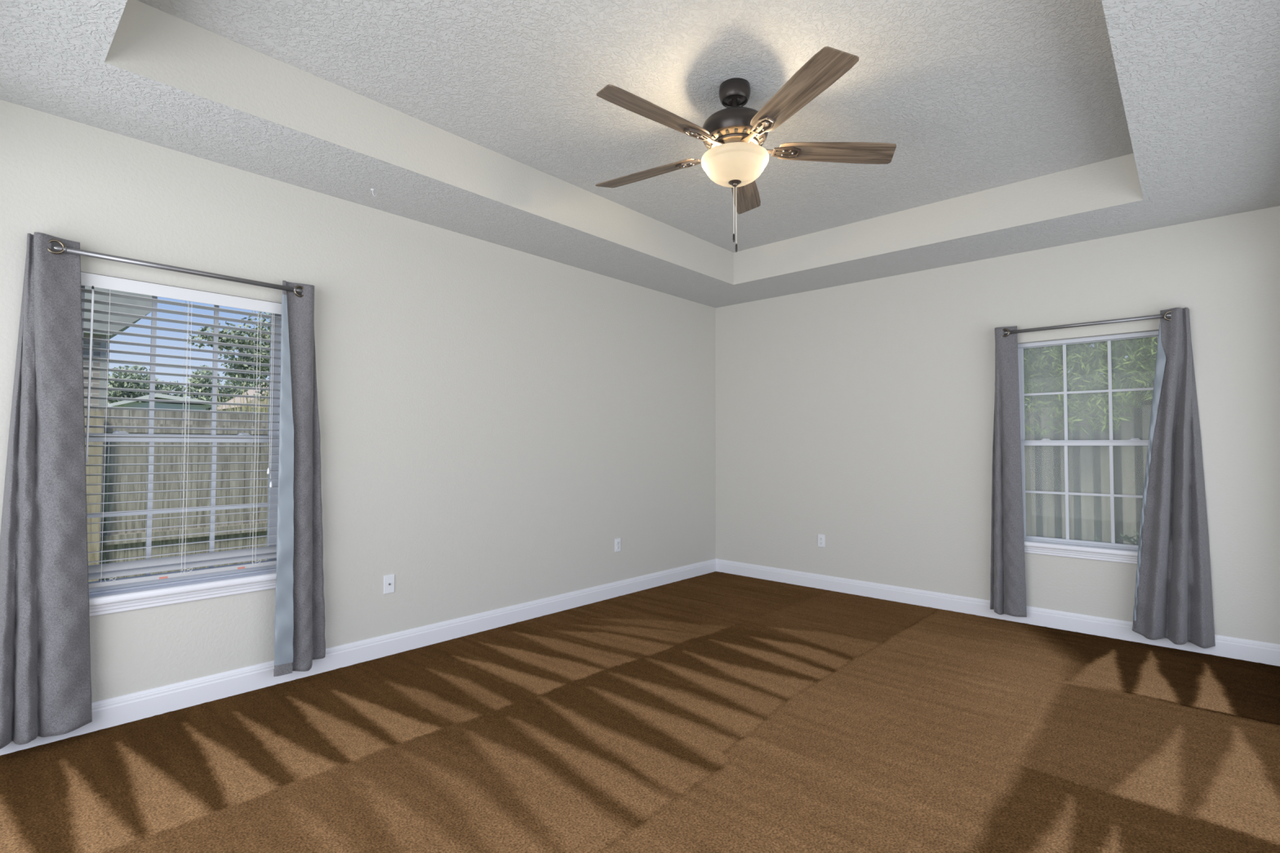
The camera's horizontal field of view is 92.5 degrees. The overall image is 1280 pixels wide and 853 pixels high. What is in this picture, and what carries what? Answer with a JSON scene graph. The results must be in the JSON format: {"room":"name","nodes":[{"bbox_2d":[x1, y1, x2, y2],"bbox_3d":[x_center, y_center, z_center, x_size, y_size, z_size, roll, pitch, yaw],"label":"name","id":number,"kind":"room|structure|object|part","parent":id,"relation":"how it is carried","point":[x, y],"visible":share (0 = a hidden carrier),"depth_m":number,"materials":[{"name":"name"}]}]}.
{"room":"empty bedroom","nodes":[
{"label":"empty bedroom","id":0,"kind":"room"},
{"bbox_2d":[0,99,715,702],"bbox_3d":[-1.145,-0.166,4.373,0.150,3.181,5.897,-2,-2,42],"label":"wall","id":1,"kind":"structure","parent":0,"point":[493,417],"depth_m":3.92,"materials":[{"name":"grey paint"}]},
{"bbox_2d":[53,245,302,293],"bbox_3d":[-2.213,-0.754,3.018,0.103,0.028,1.028,-2,-2,42],"label":"curtain rod","id":2,"kind":"object","parent":1,"relation":"attached to","point":[67,250],"visible":0.91,"depth_m":2.93,"materials":[{"name":"grey metal"}]},
{"bbox_2d":[0,231,92,749],"bbox_3d":[-2.527,0.247,2.618,0.121,2.127,0.331,-2,-2,42],"label":"curtain","id":3,"kind":"object","parent":2,"relation":"hanging from","point":[46,682],"visible":1,"depth_m":2.59,"materials":[{"name":"grey fabric"}]},
{"bbox_2d":[273,280,325,676],"bbox_3d":[-1.837,0.269,3.362,0.111,2.105,0.295,0,-2,19],"label":"curtain","id":4,"kind":"object","parent":2,"relation":"hanging from","point":[300,639],"visible":1,"depth_m":3.32,"materials":[{"name":"grey fabric"}]},
{"bbox_2d":[80,285,281,617],"bbox_3d":[-2.281,0.090,3.076,0.196,1.553,1.024,-2,-2,42],"label":"window","id":5,"kind":"structure","parent":1,"relation":"in","point":[106,600],"depth_m":3.08,"materials":[{"name":"grey plastic"}]},
{"bbox_3d":[-2.320,-0.289,3.124,0.028,0.740,0.866,-2,-2,42],"label":"sash","id":6,"kind":"part","parent":5,"relation":"part of","materials":[{"name":"grey plastic"}]},
{"bbox_2d":[80,271,281,588],"bbox_3d":[-2.244,0.027,3.045,0.086,1.422,0.898,-2,-2,42],"label":"window blind","id":7,"kind":"object","parent":5,"relation":"attached to","point":[116,570],"visible":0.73,"depth_m":3.02,"materials":[{"name":"white plastic"}]},
{"bbox_3d":[-2.464,0.038,2.822,0.054,1.355,0.002,-2,-2,42],"label":"ladder cord","id":8,"kind":"part","parent":7,"relation":"part of","materials":[{"name":"white fabric"}]},
{"bbox_3d":[-2.257,0.727,3.031,0.052,0.022,0.892,-2,-2,42],"label":"rail","id":9,"kind":"part","parent":7,"relation":"part of","materials":[{"name":"grey plastic"}]},
{"bbox_3d":[-2.260,0.046,3.048,0.054,1.355,0.016,-2,-2,42],"label":"ladder cord","id":10,"kind":"part","parent":7,"relation":"part of","materials":[{"name":"white fabric"}]},
{"bbox_3d":[-2.055,0.054,3.274,0.054,1.355,0.016,-2,-2,42],"label":"ladder cord","id":11,"kind":"part","parent":7,"relation":"part of","materials":[{"name":"white fabric"}]},
{"bbox_3d":[-1.985,-0.190,3.296,0.005,0.846,0.002,-2,-2,42],"label":"lift cord","id":12,"kind":"part","parent":7,"relation":"part of","materials":[{"name":"white fabric"}]},
{"bbox_3d":[-1.980,-0.166,3.302,0.005,0.894,0.002,-2,-2,42],"label":"lift cord","id":13,"kind":"part","parent":7,"relation":"part of","materials":[{"name":"white fabric"}]},
{"bbox_3d":[-2.302,0.406,3.083,0.036,0.733,0.866,-2,-2,42],"label":"sash","id":14,"kind":"part","parent":5,"relation":"part of","materials":[{"name":"grey plastic"}]},
{"bbox_3d":[-2.250,0.794,3.023,0.106,0.038,1.024,-2,-2,42],"label":"sill","id":15,"kind":"part","parent":5,"relation":"part of","materials":[{"name":"white paint"}]},
{"bbox_2d":[0,558,715,755],"bbox_3d":[-1.089,1.359,4.268,0.016,0.126,5.597,-2,-2,42],"label":"baseboard","id":16,"kind":"structure","parent":1,"relation":"attached to","point":[119,710],"depth_m":3.58,"materials":[{"name":"white paint"}]},
{"bbox_2d":[383,573,394,594],"bbox_3d":[-1.544,0.972,3.777,0.015,0.113,0.069,-2,-2,42],"label":"outlet","id":17,"kind":"object","parent":1,"relation":"attached to","point":[388,580],"visible":1,"depth_m":3.78,"materials":[{"name":"white plastic"}]},
{"bbox_2d":[614,537,620,551],"bbox_3d":[-0.190,1.021,5.276,0.009,0.113,0.069,-2,-2,42],"label":"power outlet","id":18,"kind":"object","parent":1,"relation":"attached to","point":[617,541],"visible":1,"depth_m":5.27,"materials":[{"name":"white plastic"}]},
{"bbox_2d":[0,0,1279,307],"bbox_3d":[0.458,-1.577,2.970,4.166,0.441,5.597,-2,-2,42],"label":"ceiling","id":19,"kind":"structure","parent":0,"point":[1015,126],"depth_m":2.99,"materials":[{"name":"grey paint"}]},
{"bbox_2d":[595,46,896,252],"bbox_3d":[0.415,-1.245,2.942,1.516,0.807,1.510,-2,-2,42],"label":"ceiling fan","id":20,"kind":"object","parent":19,"relation":"hanging from","point":[734,135],"visible":1,"depth_m":2.85,"materials":[{"name":"brown wood"}]},
{"bbox_3d":[0.037,-1.331,3.235,0.590,0.006,0.148,-1,10,33],"label":"blade","id":21,"kind":"part","parent":20,"relation":"part of","materials":[{"name":"brown wood"}]},
{"bbox_3d":[0.068,-1.350,2.646,0.590,0.006,0.148,2,10,-39],"label":"blade","id":22,"kind":"part","parent":20,"relation":"part of","materials":[{"name":"brown wood"}]},
{"bbox_3d":[0.288,-1.329,3.074,0.237,0.007,0.076,-1,10,33],"label":"blade arm","id":23,"kind":"part","parent":20,"relation":"part of","materials":[{"name":"brown metal"}]},
{"bbox_3d":[0.299,-1.337,2.835,0.237,0.007,0.076,2,10,-39],"label":"blade arm","id":24,"kind":"part","parent":20,"relation":"part of","materials":[{"name":"brown metal"}]},
{"bbox_3d":[0.452,-1.046,2.953,0.006,0.238,0.004,1,-2,-12],"label":"pull chain","id":25,"kind":"part","parent":20,"relation":"part of","materials":[{"name":"beige"}]},
{"bbox_3d":[0.459,-1.544,2.969,0.025,0.095,0.025,-2,-2,42],"label":"down rod","id":26,"kind":"part","parent":20,"relation":"part of","materials":[{"name":"brown metal"}]},
{"bbox_3d":[0.458,-1.236,2.959,0.324,0.118,0.324,-2,-2,42],"label":"lamp shade","id":27,"kind":"part","parent":20,"relation":"part of","materials":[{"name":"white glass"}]},
{"bbox_3d":[0.463,-1.022,2.953,0.006,0.286,0.004,1,-2,-12],"label":"pull chain","id":28,"kind":"part","parent":20,"relation":"part of","materials":[{"name":"beige"}]},
{"bbox_3d":[0.589,-1.323,3.446,0.148,0.006,0.590,-13,-5,14],"label":"blade","id":29,"kind":"part","parent":20,"relation":"part of","materials":[{"name":"brown wood"}]},
{"bbox_3d":[0.530,-1.339,2.772,0.076,0.007,0.237,14,-7,-20],"label":"blade arm","id":30,"kind":"part","parent":20,"relation":"part of","materials":[{"name":"brown metal"}]},
{"bbox_3d":[0.661,-1.332,2.971,0.237,0.007,0.076,0,-14,-3],"label":"blade arm","id":31,"kind":"part","parent":20,"relation":"part of"},
{"bbox_3d":[0.638,-1.354,2.494,0.148,0.006,0.590,14,-7,-20],"label":"blade","id":32,"kind":"part","parent":20,"relation":"part of","materials":[{"name":"brown wood"}]},
{"bbox_3d":[0.959,-1.337,2.989,0.590,0.006,0.148,0,-14,-3],"label":"blade","id":33,"kind":"part","parent":20,"relation":"part of","materials":[{"name":"brown wood"}]},
{"bbox_2d":[0,571,1279,852],"bbox_3d":[0.450,1.382,2.874,4.166,0.004,5.597,-2,-2,42],"label":"floor","id":34,"kind":"structure","parent":0,"point":[716,712],"depth_m":2.59,"materials":[{"name":"brown carpet"}]},
{"bbox_2d":[715,205,1279,644],"bbox_3d":[2.438,-0.135,5.004,4.316,3.181,0.150,-2,-2,42],"label":"wall","id":35,"kind":"structure","parent":0,"point":[859,415],"depth_m":4.84,"materials":[{"name":"grey paint"}]},
{"bbox_2d":[817,534,825,547],"bbox_3d":[1.648,1.039,5.572,0.069,0.113,0.009,-2,-2,42],"label":"power outlet","id":36,"kind":"object","parent":35,"relation":"attached to","point":[821,538],"visible":1,"depth_m":5.57,"materials":[{"name":"white plastic"}]},
{"bbox_2d":[715,559,1279,666],"bbox_3d":[2.323,1.391,4.943,4.166,0.126,0.016,-2,-2,42],"label":"baseboard","id":37,"kind":"structure","parent":35,"relation":"attached to","point":[1267,653],"depth_m":4.62,"materials":[{"name":"white paint"}]},
{"bbox_2d":[1003,313,1171,334],"bbox_3d":[3.079,-0.704,4.269,0.988,0.028,0.103,-2,-2,42],"label":"curtain rod","id":38,"kind":"object","parent":35,"relation":"attached to","point":[1157,316],"visible":0.91,"depth_m":4.20,"materials":[{"name":"grey metal"}]},
{"bbox_2d":[990,325,1026,617],"bbox_3d":[2.696,0.326,4.550,0.105,2.132,0.252,1,-2,-28],"label":"curtain","id":39,"kind":"object","parent":38,"relation":"hanging from","point":[1007,570],"visible":1,"depth_m":4.52,"materials":[{"name":"grey fabric"}]},
{"bbox_2d":[1132,307,1215,648],"bbox_3d":[3.379,0.306,3.916,0.406,2.122,0.125,-1,-2,35],"label":"curtain","id":40,"kind":"object","parent":38,"relation":"hanging from","point":[1173,593],"visible":1,"depth_m":3.90,"materials":[{"name":"grey fabric"}]},
{"bbox_2d":[1017,330,1158,564],"bbox_3d":[3.151,0.146,4.317,1.024,1.553,0.196,-2,-2,42],"label":"window","id":41,"kind":"structure","parent":35,"relation":"in","point":[1114,552],"depth_m":4.34,"materials":[{"name":"grey plastic"}]},
{"bbox_3d":[3.119,0.850,4.261,1.024,0.038,0.106,-2,-2,42],"label":"sill","id":42,"kind":"part","parent":41,"relation":"part of","materials":[{"name":"white paint"}]},
{"bbox_3d":[3.168,0.463,4.326,0.866,0.733,0.036,-2,-2,42],"label":"sash","id":43,"kind":"part","parent":41,"relation":"part of","materials":[{"name":"clear plastic"}]},
{"bbox_3d":[3.188,-0.233,4.368,0.866,0.740,0.028,-2,-2,42],"label":"sash","id":44,"kind":"part","parent":41,"relation":"part of","materials":[{"name":"clear plastic"}]},
{"label":"outside","id":45,"kind":"structure","parent":0,"visible":0},
{"bbox_2d":[105,467,180,559],"bbox_3d":[-8.673,2.341,25.681,80.000,0.200,44.000,-2,-2,42],"label":"ground","id":46,"kind":"structure","parent":45,"point":[108,468],"depth_m":13.47,"materials":[{"name":"green plant"}]},
{"bbox_2d":[83,285,151,410],"bbox_3d":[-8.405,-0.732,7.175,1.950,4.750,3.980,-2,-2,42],"label":"brick house","id":47,"kind":"structure","parent":46,"relation":"on","point":[94,383],"depth_m":7.71,"materials":[{"name":"paint"}]},
{"bbox_2d":[107,364,166,404],"bbox_3d":[-18.505,-0.091,21.994,1.999,4.372,2.043,0,-2,-6],"label":"tree","id":48,"kind":"object","parent":46,"relation":"on","point":[113,393],"visible":0.25,"depth_m":21.95,"materials":[{"name":"green plant"}]},
{"bbox_2d":[124,373,186,396],"bbox_3d":[-20.195,-0.009,25.222,2.039,4.408,2.510,-1,-2,22],"label":"tree","id":49,"kind":"object","parent":46,"relation":"on","point":[167,388],"visible":0.06,"depth_m":25.45,"materials":[{"name":"green plant"}]},
{"bbox_2d":[107,393,220,500],"bbox_3d":[-12.824,0.552,16.377,2.000,2.750,2.250,-2,-2,42],"label":"shed","id":50,"kind":"object","parent":46,"relation":"on","point":[159,405],"visible":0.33,"depth_m":15.81,"materials":[{"name":"white"}]},
{"bbox_2d":[84,408,269,582],"bbox_3d":[-3.849,0.760,7.126,0.148,1.792,6.102,-2,-2,42],"label":"picket fence","id":51,"kind":"object","parent":46,"relation":"on","point":[94,547],"visible":0.12,"depth_m":6.23,"materials":[{"name":"yellow wood"}]},
{"bbox_3d":[-5.098,0.731,5.703,0.090,1.750,0.115,-2,-2,42],"label":"post","id":52,"kind":"part","parent":51,"relation":"part of","materials":[{"name":"yellow wood"}]},
{"bbox_3d":[-3.907,0.055,7.136,0.040,0.090,6.000,-2,-2,42],"label":"rail","id":53,"kind":"part","parent":51,"relation":"part of","materials":[{"name":"grey wood"}]},
{"bbox_3d":[-3.911,1.125,7.101,0.040,0.090,6.000,-2,-2,42],"label":"rail","id":54,"kind":"part","parent":51,"relation":"part of","materials":[{"name":"grey wood"}]},
{"bbox_2d":[183,364,243,410],"bbox_3d":[-16.532,-0.108,23.524,1.940,4.517,2.038,0,-2,3],"label":"tree","id":55,"kind":"object","parent":46,"relation":"on","point":[193,380],"visible":0.3,"depth_m":23.17,"materials":[{"name":"green plant"}]},
{"bbox_2d":[188,311,271,404],"bbox_3d":[-7.767,-0.606,13.758,2.750,4.934,4.000,-2,-2,42],"label":"tree","id":56,"kind":"object","parent":46,"relation":"on","point":[230,340],"visible":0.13,"depth_m":12.95,"materials":[{"name":"green plant"}]},
{"bbox_2d":[195,381,269,520],"bbox_3d":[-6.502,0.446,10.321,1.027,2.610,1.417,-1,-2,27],"label":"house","id":57,"kind":"structure","parent":46,"relation":"on","point":[249,409],"depth_m":10.20,"materials":[{"name":"beige"}]},
{"bbox_2d":[210,382,269,413],"bbox_3d":[-12.428,0.250,20.922,3.300,3.650,3.100,-2,-2,42],"label":"house","id":58,"kind":"structure","parent":46,"relation":"on","point":[250,392],"depth_m":19.77,"materials":[{"name":"white"}]},
{"bbox_2d":[220,369,262,393],"bbox_3d":[-17.409,-0.226,27.968,3.232,5.034,2.220,1,-2,-24],"label":"tree","id":59,"kind":"object","parent":46,"relation":"on","point":[240,383],"visible":0.02,"depth_m":27.43,"materials":[{"name":"green plant"}]},
{"bbox_2d":[1024,404,1151,544],"bbox_3d":[4.291,0.721,5.946,3.328,1.841,0.078,-2,-2,42],"label":"picket fence","id":60,"kind":"object","parent":46,"relation":"on","point":[1088,466],"visible":0.16,"depth_m":5.91,"materials":[{"name":"grey wood"}]},
{"bbox_2d":[1023,337,1157,439],"bbox_3d":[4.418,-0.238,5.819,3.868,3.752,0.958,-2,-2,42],"label":"tree","id":61,"kind":"object","parent":46,"relation":"on","point":[1144,345],"visible":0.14,"depth_m":5.89,"materials":[{"name":"green plant"}]},
{"bbox_2d":[1094,530,1139,545],"bbox_3d":[4.147,1.243,5.069,0.666,0.744,0.544,-1,-2,27],"label":"shrub","id":62,"kind":"object","parent":46,"relation":"on","point":[1126,537],"visible":0.06,"depth_m":5.08,"materials":[{"name":"green plant"}]}
]}

